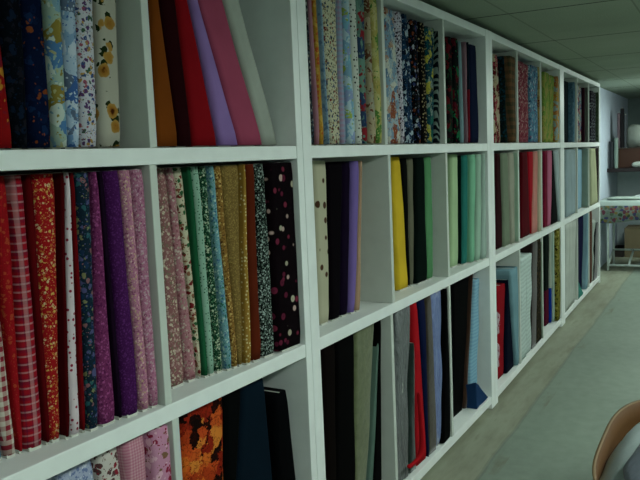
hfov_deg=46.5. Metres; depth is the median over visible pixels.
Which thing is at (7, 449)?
bolt
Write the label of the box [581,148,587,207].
bolt
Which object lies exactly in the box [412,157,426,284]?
bolt
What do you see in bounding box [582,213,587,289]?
bolt
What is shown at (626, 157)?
storage box
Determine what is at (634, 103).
wall
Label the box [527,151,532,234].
bolt
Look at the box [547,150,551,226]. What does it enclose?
bolt
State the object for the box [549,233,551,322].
bolt
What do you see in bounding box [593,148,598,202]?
bolt
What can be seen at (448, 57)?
bolt
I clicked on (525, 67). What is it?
bolt
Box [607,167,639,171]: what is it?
countertop
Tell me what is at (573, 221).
bolt
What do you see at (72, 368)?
bolt
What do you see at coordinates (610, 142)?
roll
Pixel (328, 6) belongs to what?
bolt
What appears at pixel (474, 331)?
bolt
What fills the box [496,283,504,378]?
bolt
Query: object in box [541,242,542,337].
bolt
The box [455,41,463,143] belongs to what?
bolt
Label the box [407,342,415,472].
bolt
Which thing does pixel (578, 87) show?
bolt
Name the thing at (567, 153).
bolt
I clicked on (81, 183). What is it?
bolt
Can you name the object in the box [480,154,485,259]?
bolt
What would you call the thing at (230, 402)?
bolt
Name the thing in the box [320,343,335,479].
bolt
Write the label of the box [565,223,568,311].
bolt
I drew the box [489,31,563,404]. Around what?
shelving unit
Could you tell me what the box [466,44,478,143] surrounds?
bolt
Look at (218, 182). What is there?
bolt
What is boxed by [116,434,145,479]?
bolt
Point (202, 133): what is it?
bolt
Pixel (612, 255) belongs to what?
table
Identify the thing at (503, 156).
bolt
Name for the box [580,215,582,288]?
bolt
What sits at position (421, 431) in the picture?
fabric tail
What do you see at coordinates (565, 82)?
bolt
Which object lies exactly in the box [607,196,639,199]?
folded fabric
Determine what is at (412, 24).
bolt
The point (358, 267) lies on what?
bolt
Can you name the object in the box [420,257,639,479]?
floor
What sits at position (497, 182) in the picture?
bolt
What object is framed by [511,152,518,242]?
bolt
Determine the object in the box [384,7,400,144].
bolt
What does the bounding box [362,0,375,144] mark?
bolt
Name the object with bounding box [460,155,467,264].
bolt
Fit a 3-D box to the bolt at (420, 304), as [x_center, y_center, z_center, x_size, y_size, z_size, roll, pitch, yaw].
[0.413,0.669,3.600,0.209,0.786,0.071,1,7,29]
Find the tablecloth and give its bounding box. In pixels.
[600,198,639,222]
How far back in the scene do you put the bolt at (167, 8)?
2.07 m
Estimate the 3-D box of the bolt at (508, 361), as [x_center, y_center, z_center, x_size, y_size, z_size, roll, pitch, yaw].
[1.173,0.566,5.005,0.210,0.622,0.208,1,7,28]
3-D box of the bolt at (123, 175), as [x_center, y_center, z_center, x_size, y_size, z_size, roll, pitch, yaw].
[-0.552,0.131,1.929,0.220,0.620,0.041,1,7,31]
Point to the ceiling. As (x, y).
(597, 40)
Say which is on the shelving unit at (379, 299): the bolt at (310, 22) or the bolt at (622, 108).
the bolt at (310, 22)
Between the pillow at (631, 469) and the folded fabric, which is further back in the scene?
the folded fabric
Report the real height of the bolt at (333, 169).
0.612 m
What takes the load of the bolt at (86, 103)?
on the shelving unit at (270, 25)
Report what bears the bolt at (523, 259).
on the shelving unit at (509, 255)
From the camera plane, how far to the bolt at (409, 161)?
3.53 m
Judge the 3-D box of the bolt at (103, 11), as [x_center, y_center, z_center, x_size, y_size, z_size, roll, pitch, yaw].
[-0.601,-0.522,1.883,0.200,0.590,0.096,1,7,31]
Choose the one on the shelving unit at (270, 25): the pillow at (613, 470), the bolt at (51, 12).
the bolt at (51, 12)
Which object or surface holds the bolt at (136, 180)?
on the shelving unit at (270, 25)
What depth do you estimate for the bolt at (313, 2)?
2.72 m
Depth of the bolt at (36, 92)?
1.67 m
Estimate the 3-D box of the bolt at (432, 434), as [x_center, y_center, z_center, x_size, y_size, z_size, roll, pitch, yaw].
[0.451,0.659,3.678,0.220,0.786,0.107,1,7,29]
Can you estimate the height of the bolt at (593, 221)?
0.662 m
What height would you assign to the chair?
0.504 m
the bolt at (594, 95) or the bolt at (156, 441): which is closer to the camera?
the bolt at (156, 441)
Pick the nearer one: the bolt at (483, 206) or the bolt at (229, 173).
the bolt at (229, 173)
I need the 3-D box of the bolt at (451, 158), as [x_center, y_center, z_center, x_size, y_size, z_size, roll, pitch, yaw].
[0.651,-0.164,4.146,0.220,0.620,0.140,1,7,29]
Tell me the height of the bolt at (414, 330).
0.786 m
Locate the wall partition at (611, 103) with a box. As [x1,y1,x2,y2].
[600,87,627,267]
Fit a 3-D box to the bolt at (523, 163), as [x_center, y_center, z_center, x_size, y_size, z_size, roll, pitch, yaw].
[1.385,-0.326,5.381,0.210,0.612,0.268,1,7,28]
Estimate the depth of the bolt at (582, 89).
7.59 m
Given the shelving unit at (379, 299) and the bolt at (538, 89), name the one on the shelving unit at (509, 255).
the bolt at (538, 89)
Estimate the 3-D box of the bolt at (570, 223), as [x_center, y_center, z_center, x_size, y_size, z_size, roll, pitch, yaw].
[2.220,0.229,6.924,0.220,0.782,0.244,1,7,28]
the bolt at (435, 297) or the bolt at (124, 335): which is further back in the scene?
the bolt at (435, 297)
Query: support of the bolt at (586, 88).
on the shelving unit at (568, 75)
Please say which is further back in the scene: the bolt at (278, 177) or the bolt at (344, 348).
the bolt at (344, 348)
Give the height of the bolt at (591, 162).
0.612 m
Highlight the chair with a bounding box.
[592,400,639,479]
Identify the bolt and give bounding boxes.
[0,0,26,149]
[0,50,11,149]
[0,174,41,451]
[0,176,21,453]
[0,326,15,458]
[8,172,69,439]
[10,173,59,442]
[14,174,48,444]
[20,0,49,149]
[30,171,97,431]
[32,172,78,437]
[41,0,66,148]
[47,459,93,479]
[53,171,114,426]
[57,172,84,432]
[60,0,78,148]
[73,0,95,148]
[74,169,148,411]
[76,170,137,417]
[78,171,121,419]
[89,0,119,148]
[90,447,119,479]
[97,169,157,407]
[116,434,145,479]
[143,424,171,479]
[148,0,176,147]
[157,168,183,388]
[158,0,190,147]
[159,166,221,373]
[160,166,213,375]
[161,166,207,377]
[162,167,200,378]
[164,167,195,382]
[175,0,215,146]
[178,397,222,479]
[182,165,236,368]
[183,165,230,370]
[187,0,236,146]
[198,0,261,146]
[202,164,260,362]
[203,164,250,364]
[205,165,241,366]
[222,0,275,145]
[222,388,239,479]
[226,163,273,357]
[236,378,271,479]
[248,162,299,351]
[264,387,295,479]
[305,0,313,144]
[307,0,318,145]
[311,0,323,145]
[312,160,328,325]
[316,0,329,144]
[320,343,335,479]
[321,0,339,144]
[325,162,341,320]
[330,160,361,311]
[331,161,358,313]
[333,161,349,316]
[334,0,345,144]
[334,334,354,479]
[340,0,354,144]
[349,0,361,144]
[353,323,373,479]
[355,0,366,144]
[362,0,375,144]
[366,344,378,479]
[369,0,381,144]
[373,320,381,479]
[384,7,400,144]
[390,157,407,290]
[392,11,403,144]
[393,305,409,479]
[399,13,413,144]
[399,158,409,286]
[406,158,413,286]
[407,19,420,143]
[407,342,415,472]
[409,157,432,279]
[409,302,425,465]
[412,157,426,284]
[416,22,426,143]
[416,299,428,456]
[422,26,433,143]
[423,295,436,454]
[428,31,439,143]
[430,290,441,445]
[439,288,449,442]
[444,36,452,143]
[447,154,457,267]
[449,38,459,143]
[450,276,468,417]
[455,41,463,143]
[457,155,461,264]
[460,42,467,143]
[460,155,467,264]
[462,274,472,408]
[464,42,469,143]
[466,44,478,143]
[467,154,474,262]
[468,278,478,383]
[470,154,480,261]
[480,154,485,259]
[492,54,499,142]
[494,153,501,249]
[496,266,518,365]
[496,279,513,373]
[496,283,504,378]
[497,56,506,142]
[500,153,509,246]
[504,56,515,142]
[507,152,514,243]
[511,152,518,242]
[518,61,523,142]
[519,152,529,238]
[520,64,527,142]
[520,240,537,348]
[520,253,531,353]
[520,256,526,359]
[524,65,537,142]
[526,151,540,231]
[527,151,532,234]
[527,151,537,233]
[534,67,539,142]
[536,239,540,343]
[541,72,548,142]
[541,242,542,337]
[542,151,547,227]
[543,234,548,325]
[545,75,553,142]
[545,150,559,221]
[546,150,557,224]
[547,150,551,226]
[549,76,558,142]
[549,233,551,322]
[551,231,554,321]
[554,228,560,320]
[564,81,567,142]
[564,149,570,217]
[565,82,574,142]
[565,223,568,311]
[569,222,572,306]
[571,150,575,214]
[571,220,575,304]
[577,86,580,141]
[578,88,584,142]
[578,149,579,209]
[578,217,579,283]
[579,149,581,207]
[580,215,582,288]
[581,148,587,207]
[582,87,587,142]
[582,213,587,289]
[589,90,592,141]
[589,148,594,205]
[589,211,591,282]
[592,220,595,279]
[592,222,597,280]
[593,92,595,141]
[593,148,597,203]
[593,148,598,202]
[595,92,598,141]
[617,112,619,147]
[620,107,623,147]
[624,114,626,147]
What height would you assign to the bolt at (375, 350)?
0.702 m
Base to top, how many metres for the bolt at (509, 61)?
0.562 m
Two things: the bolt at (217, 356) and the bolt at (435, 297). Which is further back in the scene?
the bolt at (435, 297)
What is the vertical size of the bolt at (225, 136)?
0.590 m
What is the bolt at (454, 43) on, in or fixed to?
on the shelving unit at (379, 299)
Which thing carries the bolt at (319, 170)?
on the shelving unit at (379, 299)
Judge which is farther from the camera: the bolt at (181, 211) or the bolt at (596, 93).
the bolt at (596, 93)
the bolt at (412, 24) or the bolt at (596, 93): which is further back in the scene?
the bolt at (596, 93)
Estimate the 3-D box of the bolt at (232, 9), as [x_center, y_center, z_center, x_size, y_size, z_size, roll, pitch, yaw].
[-0.311,-0.590,2.380,0.199,0.590,0.302,1,7,31]
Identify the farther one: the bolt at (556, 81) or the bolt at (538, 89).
the bolt at (556, 81)
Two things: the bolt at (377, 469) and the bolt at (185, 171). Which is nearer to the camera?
the bolt at (185, 171)
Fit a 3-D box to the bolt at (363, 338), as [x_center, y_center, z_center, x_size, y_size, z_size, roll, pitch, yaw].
[0.103,0.736,3.115,0.210,0.786,0.237,1,7,29]
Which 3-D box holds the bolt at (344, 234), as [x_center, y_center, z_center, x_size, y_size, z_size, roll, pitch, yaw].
[0.021,-0.007,3.000,0.200,0.612,0.129,1,7,29]
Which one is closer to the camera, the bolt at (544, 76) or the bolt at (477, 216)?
the bolt at (477, 216)
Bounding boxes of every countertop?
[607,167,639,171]
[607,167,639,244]
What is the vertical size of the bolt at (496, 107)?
0.566 m
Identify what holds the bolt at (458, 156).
on the shelving unit at (379, 299)
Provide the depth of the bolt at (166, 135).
2.02 m
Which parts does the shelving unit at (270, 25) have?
panel, panel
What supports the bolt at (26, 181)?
on the shelving unit at (270, 25)
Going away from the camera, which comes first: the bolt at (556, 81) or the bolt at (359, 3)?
the bolt at (359, 3)
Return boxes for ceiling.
[420,0,639,98]
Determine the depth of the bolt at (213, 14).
2.26 m
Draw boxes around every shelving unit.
[0,0,316,479]
[296,0,494,479]
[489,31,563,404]
[562,66,599,323]
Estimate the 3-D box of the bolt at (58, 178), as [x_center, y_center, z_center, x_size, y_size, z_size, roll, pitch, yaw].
[-0.676,0.153,1.774,0.210,0.620,0.052,1,7,31]
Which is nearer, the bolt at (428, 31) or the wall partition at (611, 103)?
the bolt at (428, 31)
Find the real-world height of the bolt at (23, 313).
0.620 m
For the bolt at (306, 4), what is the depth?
2.69 m
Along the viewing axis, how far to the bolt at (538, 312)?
5.67 m
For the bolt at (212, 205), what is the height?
0.620 m
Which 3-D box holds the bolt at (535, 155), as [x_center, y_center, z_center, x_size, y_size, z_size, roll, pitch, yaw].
[1.518,-0.356,5.595,0.200,0.612,0.202,1,7,28]
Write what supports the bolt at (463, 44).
on the shelving unit at (379, 299)
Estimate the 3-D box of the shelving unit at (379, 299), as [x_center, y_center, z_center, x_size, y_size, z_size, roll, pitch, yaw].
[0.344,0.023,3.564,0.340,2.236,2.169,1,7,29]
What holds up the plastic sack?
on the storage box
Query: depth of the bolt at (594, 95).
8.18 m
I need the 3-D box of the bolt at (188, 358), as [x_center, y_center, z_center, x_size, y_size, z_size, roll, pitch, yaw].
[-0.477,0.102,2.168,0.220,0.620,0.066,1,7,31]
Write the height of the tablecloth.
0.278 m
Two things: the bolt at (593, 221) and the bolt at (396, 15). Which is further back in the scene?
the bolt at (593, 221)
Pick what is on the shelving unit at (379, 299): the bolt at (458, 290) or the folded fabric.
the bolt at (458, 290)
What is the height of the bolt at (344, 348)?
0.786 m
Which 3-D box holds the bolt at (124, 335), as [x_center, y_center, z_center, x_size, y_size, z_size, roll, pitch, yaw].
[-0.570,0.136,1.894,0.210,0.620,0.054,1,7,31]
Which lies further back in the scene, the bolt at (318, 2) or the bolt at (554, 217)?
the bolt at (554, 217)
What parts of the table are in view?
leg, rail, leg, rail, rail, rail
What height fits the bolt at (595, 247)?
0.622 m
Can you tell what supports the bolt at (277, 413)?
on the shelving unit at (270, 25)
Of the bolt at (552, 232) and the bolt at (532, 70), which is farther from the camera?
the bolt at (552, 232)
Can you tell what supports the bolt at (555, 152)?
on the shelving unit at (509, 255)
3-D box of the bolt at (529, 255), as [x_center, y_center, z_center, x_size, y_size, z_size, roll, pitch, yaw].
[1.423,0.460,5.428,0.209,0.718,0.228,1,7,28]
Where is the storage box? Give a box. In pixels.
[618,147,639,167]
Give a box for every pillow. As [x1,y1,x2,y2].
[600,422,639,479]
[623,444,639,479]
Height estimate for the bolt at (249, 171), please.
0.620 m
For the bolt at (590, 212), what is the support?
on the shelving unit at (568, 75)
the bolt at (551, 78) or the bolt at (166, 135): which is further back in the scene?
the bolt at (551, 78)
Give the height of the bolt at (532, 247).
0.786 m
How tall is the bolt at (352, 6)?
0.590 m
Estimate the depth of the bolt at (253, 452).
2.35 m
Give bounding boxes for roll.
[609,141,612,167]
[614,138,617,167]
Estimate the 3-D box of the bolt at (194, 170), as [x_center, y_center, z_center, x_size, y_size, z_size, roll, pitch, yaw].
[-0.427,0.094,2.219,0.220,0.620,0.048,1,7,31]
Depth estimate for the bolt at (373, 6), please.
3.01 m
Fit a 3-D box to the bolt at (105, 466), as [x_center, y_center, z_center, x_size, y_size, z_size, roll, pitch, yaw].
[-0.577,0.893,1.948,0.200,0.786,0.108,1,7,31]
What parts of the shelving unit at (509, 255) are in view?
panel, panel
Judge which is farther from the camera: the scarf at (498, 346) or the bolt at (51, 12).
the scarf at (498, 346)
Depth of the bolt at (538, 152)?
5.63 m
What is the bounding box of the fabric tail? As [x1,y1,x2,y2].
[407,392,423,467]
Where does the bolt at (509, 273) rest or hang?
on the shelving unit at (509, 255)
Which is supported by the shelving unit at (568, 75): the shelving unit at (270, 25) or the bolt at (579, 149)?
the bolt at (579, 149)
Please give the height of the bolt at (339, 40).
0.590 m
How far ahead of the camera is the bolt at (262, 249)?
2.35 m
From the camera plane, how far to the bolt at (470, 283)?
4.30 m
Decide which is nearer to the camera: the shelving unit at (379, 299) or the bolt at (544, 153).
the shelving unit at (379, 299)
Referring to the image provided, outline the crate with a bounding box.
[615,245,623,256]
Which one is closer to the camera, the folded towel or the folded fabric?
the folded fabric
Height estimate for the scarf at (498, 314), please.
0.158 m
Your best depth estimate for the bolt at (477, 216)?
4.26 m
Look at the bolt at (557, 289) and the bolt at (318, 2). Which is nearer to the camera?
the bolt at (318, 2)
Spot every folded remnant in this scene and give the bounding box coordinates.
[466,383,487,408]
[578,282,582,298]
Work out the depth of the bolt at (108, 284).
1.82 m
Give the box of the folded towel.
[632,161,639,167]
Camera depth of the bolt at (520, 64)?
5.16 m
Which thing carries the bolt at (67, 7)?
on the shelving unit at (270, 25)
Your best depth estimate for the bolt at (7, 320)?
1.63 m
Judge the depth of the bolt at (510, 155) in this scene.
4.95 m
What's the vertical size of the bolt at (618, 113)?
0.482 m
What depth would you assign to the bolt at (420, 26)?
3.52 m
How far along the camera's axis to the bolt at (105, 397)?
1.80 m
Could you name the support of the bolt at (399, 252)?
on the shelving unit at (379, 299)
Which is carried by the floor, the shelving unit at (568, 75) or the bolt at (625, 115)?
the shelving unit at (568, 75)
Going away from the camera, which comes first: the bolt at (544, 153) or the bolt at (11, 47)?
the bolt at (11, 47)
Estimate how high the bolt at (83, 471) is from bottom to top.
0.786 m
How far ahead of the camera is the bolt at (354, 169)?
2.98 m
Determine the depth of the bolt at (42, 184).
1.69 m
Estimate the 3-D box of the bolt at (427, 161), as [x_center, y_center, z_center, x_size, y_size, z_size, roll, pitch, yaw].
[0.461,-0.110,3.764,0.210,0.612,0.089,1,7,29]
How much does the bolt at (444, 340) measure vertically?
0.786 m
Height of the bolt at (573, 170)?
0.608 m
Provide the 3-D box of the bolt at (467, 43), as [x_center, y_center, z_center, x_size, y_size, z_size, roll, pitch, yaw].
[0.739,-0.820,4.204,0.220,0.562,0.016,1,7,29]
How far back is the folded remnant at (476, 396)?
4.27 m
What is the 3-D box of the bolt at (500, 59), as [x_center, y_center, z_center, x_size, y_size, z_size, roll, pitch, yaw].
[1.123,-0.912,4.894,0.200,0.562,0.075,1,7,28]
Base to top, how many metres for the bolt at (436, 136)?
0.552 m
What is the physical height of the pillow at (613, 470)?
0.424 m
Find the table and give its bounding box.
[607,223,639,270]
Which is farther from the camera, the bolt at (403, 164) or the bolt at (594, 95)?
the bolt at (594, 95)
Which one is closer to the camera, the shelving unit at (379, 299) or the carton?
the shelving unit at (379, 299)
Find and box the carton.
[624,225,639,257]
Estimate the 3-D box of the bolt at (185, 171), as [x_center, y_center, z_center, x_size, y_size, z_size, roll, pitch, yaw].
[-0.437,0.097,2.198,0.210,0.620,0.040,1,7,31]
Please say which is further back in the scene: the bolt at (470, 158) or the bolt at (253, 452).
the bolt at (470, 158)
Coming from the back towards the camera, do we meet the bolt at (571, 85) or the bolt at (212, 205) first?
the bolt at (571, 85)
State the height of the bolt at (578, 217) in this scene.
0.786 m
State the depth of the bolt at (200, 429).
2.15 m
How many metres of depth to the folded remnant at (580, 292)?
7.28 m
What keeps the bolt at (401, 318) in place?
on the shelving unit at (379, 299)
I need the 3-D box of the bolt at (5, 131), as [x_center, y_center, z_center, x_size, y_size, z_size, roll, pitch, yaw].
[-0.787,-0.485,1.613,0.200,0.590,0.091,1,7,31]
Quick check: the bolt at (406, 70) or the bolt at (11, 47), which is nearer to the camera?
the bolt at (11, 47)
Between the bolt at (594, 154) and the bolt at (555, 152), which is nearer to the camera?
the bolt at (555, 152)
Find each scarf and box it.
[497,312,499,333]
[497,343,499,367]
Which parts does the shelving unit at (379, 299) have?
panel, panel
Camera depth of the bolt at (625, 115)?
9.97 m
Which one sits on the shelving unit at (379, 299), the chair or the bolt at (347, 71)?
the bolt at (347, 71)
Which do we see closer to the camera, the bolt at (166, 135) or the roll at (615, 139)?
the bolt at (166, 135)
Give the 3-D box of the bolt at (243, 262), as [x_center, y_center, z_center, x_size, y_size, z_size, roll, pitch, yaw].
[-0.313,0.076,2.336,0.209,0.620,0.044,1,7,31]
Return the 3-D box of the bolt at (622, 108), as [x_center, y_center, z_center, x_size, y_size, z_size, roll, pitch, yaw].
[4.070,-1.510,10.026,0.040,0.542,0.100,1,7,29]
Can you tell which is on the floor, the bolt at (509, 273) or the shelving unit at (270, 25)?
the shelving unit at (270, 25)
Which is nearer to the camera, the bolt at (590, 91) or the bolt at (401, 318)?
the bolt at (401, 318)
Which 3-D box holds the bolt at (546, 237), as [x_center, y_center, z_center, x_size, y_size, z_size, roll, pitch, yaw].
[1.799,0.319,6.252,0.220,0.786,0.172,1,7,28]
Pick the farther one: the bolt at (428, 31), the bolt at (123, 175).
the bolt at (428, 31)
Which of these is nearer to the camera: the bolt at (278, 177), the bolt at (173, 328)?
the bolt at (173, 328)
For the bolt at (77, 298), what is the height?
0.620 m
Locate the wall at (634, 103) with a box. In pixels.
[628,98,639,147]
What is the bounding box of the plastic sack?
[627,124,639,147]
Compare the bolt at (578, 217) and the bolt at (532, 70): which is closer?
the bolt at (532, 70)
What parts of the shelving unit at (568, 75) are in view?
panel, panel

